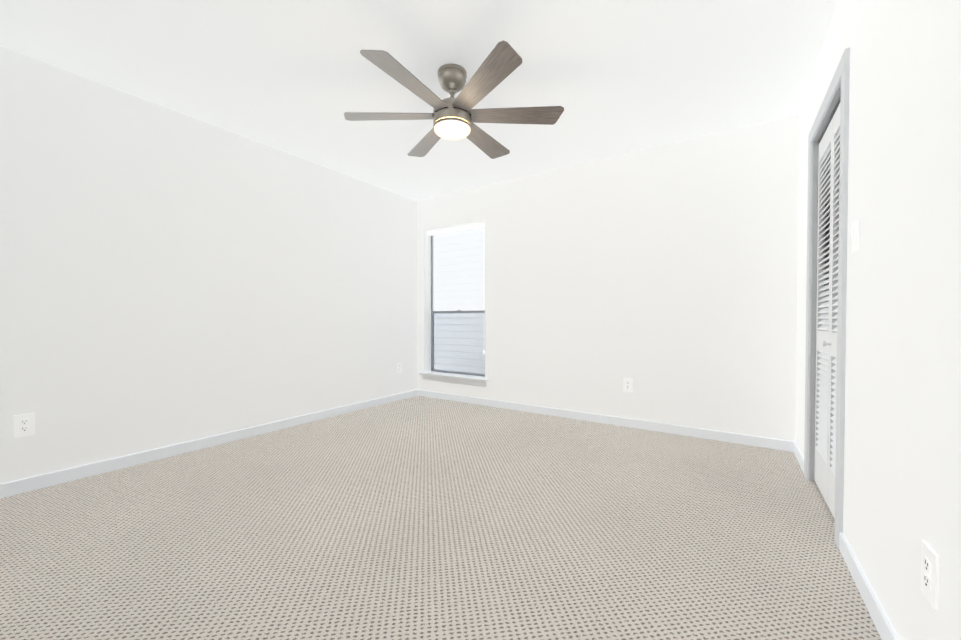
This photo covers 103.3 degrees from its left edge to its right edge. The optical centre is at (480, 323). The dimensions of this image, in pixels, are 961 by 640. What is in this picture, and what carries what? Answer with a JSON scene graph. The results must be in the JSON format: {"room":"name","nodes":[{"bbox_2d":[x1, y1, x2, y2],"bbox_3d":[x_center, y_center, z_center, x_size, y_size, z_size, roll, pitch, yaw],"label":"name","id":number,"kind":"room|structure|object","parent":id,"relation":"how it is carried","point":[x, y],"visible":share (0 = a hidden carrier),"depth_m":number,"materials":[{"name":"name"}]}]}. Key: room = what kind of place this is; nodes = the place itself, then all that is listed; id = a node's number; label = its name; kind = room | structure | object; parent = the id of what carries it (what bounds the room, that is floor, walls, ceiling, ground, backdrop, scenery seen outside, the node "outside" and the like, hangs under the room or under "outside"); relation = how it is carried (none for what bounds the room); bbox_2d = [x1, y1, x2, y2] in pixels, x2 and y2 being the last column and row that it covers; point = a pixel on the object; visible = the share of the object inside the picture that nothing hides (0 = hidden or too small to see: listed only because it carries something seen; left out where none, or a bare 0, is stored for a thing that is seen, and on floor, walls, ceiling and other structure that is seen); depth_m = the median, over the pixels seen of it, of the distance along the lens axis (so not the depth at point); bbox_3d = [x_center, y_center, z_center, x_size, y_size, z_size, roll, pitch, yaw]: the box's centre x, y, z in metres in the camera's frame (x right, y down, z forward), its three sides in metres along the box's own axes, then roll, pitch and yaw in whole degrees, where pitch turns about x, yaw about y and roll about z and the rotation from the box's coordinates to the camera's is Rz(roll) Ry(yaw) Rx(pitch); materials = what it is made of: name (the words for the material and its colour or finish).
{"room":"empty bedroom","nodes":[
{"label":"empty bedroom","id":0,"kind":"room"},
{"bbox_2d":[0,46,417,483],"bbox_3d":[-1.965,-0.291,3.147,0.150,2.440,4.325,1,1,33],"label":"wall","id":1,"kind":"structure","parent":0,"point":[168,277],"depth_m":2.67,"materials":[{"name":"white paint"}]},
{"bbox_2d":[13,413,34,437],"bbox_3d":[-2.551,0.569,2.126,0.008,0.124,0.078,1,1,33],"label":"electrical outlet","id":2,"kind":"object","parent":1,"relation":"attached to","point":[23,425],"visible":1,"depth_m":2.12,"materials":[{"name":"white plastic"}]},
{"bbox_2d":[0,390,415,497],"bbox_3d":[-1.895,0.890,3.118,0.018,0.078,4.025,1,1,33],"label":"baseboard","id":3,"kind":"structure","parent":1,"relation":"attached to","point":[20,486],"depth_m":2.67,"materials":[{"name":"white paint"}]},
{"bbox_2d":[397,362,401,372],"bbox_3d":[-0.967,0.523,4.531,0.008,0.124,0.078,1,1,33],"label":"electrical outlet","id":4,"kind":"object","parent":1,"relation":"attached to","point":[399,367],"visible":1,"depth_m":4.53,"materials":[{"name":"white plastic"}]},
{"bbox_2d":[0,0,837,200],"bbox_3d":[-0.023,-1.543,1.850,4.800,0.100,4.325,1,1,33],"label":"ceiling","id":5,"kind":"structure","parent":0,"point":[300,78],"depth_m":2.20,"materials":[{"name":"white paint"}]},
{"bbox_2d":[344,40,563,158],"bbox_3d":[-0.169,-1.314,2.269,1.172,0.370,1.317,1,1,33],"label":"ceiling fan","id":6,"kind":"object","parent":5,"relation":"hanging from","point":[454,118],"visible":1,"depth_m":2.20,"materials":[{"name":"wood"}]},
{"bbox_2d":[0,396,881,639],"bbox_3d":[-0.023,0.997,1.887,4.800,0.100,4.325,1,1,33],"label":"floor","id":7,"kind":"structure","parent":0,"point":[419,518],"depth_m":1.67,"materials":[{"name":"carpet"}]},
{"bbox_2d":[417,115,798,441],"bbox_3d":[0.796,-0.302,3.840,4.000,2.440,0.170,1,1,33],"label":"wall","id":8,"kind":"structure","parent":0,"point":[665,277],"depth_m":3.30,"materials":[{"name":"white paint"}]},
{"bbox_2d":[419,371,487,386],"bbox_3d":[-0.300,0.653,4.525,0.987,0.090,0.185,1,1,33],"label":"window sill","id":9,"kind":"structure","parent":8,"relation":"attached to","point":[473,380],"depth_m":4.46,"materials":[{"name":"white paint"}]},
{"bbox_2d":[427,222,484,376],"bbox_3d":[-0.266,-0.272,4.564,0.897,1.760,0.120,1,1,33],"label":"window","id":10,"kind":"structure","parent":8,"relation":"in","point":[457,269],"depth_m":4.61,"materials":[{"name":"white glass"}]},
{"bbox_2d":[434,313,484,373],"bbox_3d":[-0.235,0.224,4.617,0.865,0.734,0.002,1,1,33],"label":"screen","id":11,"kind":"object","parent":10,"relation":"attached to","point":[441,342],"visible":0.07,"depth_m":4.63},
{"bbox_2d":[416,389,787,450],"bbox_3d":[0.758,0.880,3.773,3.670,0.078,0.013,1,1,33],"label":"baseboard","id":12,"kind":"structure","parent":8,"relation":"attached to","point":[778,444],"depth_m":3.40,"materials":[{"name":"white paint"}]},
{"bbox_2d":[623,378,632,391],"bbox_3d":[1.319,0.548,3.401,0.078,0.124,0.008,1,1,33],"label":"outlet","id":13,"kind":"object","parent":8,"relation":"attached to","point":[627,384],"visible":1,"depth_m":3.40,"materials":[{"name":"white plastic"}]},
{"bbox_2d":[796,0,960,639],"bbox_3d":[1.250,-0.261,1.030,0.150,2.440,4.325,1,1,33],"label":"wall","id":14,"kind":"structure","parent":0,"point":[902,469],"depth_m":1.07,"materials":[{"name":"white paint"}]},
{"bbox_2d":[788,441,803,472],"bbox_3d":[2.134,0.898,2.542,0.018,0.078,0.485,1,1,33],"label":"baseboard","id":15,"kind":"structure","parent":14,"relation":"attached to","point":[792,446],"depth_m":2.63,"materials":[{"name":"white paint"}]},
{"bbox_2d":[814,104,839,518],"bbox_3d":[1.780,-0.057,1.938,0.063,1.978,0.744,1,1,33],"label":"bifold closet door","id":16,"kind":"structure","parent":14,"relation":"in","point":[826,344],"depth_m":2.00,"materials":[{"name":"white paint"}]},
{"bbox_2d":[804,48,849,548],"bbox_3d":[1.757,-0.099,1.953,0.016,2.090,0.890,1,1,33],"label":"trim","id":17,"kind":"structure","parent":14,"relation":"attached to","point":[842,74],"depth_m":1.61,"materials":[{"name":"grey paint"}]},
{"bbox_2d":[818,95,840,142],"bbox_3d":[1.795,-1.065,1.914,0.035,0.016,0.748,1,1,33],"label":"closet track","id":18,"kind":"object","parent":14,"relation":"attached to","point":[830,118],"visible":0.21,"depth_m":1.97,"materials":[{"name":"silver metal"}]},
{"bbox_2d":[851,219,858,252],"bbox_3d":[1.442,-0.337,1.468,0.013,0.120,0.072,1,1,33],"label":"light switch","id":19,"kind":"object","parent":14,"relation":"attached to","point":[855,235],"visible":0.98,"depth_m":1.45,"materials":[{"name":"white plastic"}]},
{"bbox_2d":[839,532,898,639],"bbox_3d":[0.801,0.928,0.517,0.018,0.078,2.585,1,1,33],"label":"baseboard","id":20,"kind":"structure","parent":14,"relation":"attached to","point":[885,629],"depth_m":1.28,"materials":[{"name":"white paint"}]},
{"bbox_2d":[921,540,938,610],"bbox_3d":[1.063,0.593,0.902,0.008,0.124,0.078,1,1,33],"label":"outlet","id":21,"kind":"object","parent":14,"relation":"attached to","point":[929,573],"visible":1,"depth_m":0.89,"materials":[{"name":"white plastic"}]},
{"bbox_3d":[1.040,2.453,4.888,9.000,0.100,1.780,1,1,33],"label":"ground","id":22,"kind":"structure","parent":0,"visible":0},
{"bbox_2d":[434,313,484,373],"bbox_3d":[1.474,-0.857,5.499,9.000,6.505,0.200,1,1,33],"label":"siding","id":23,"kind":"object","parent":22,"relation":"on","point":[452,324],"depth_m":6.61,"materials":[{"name":"paint"}]}
]}

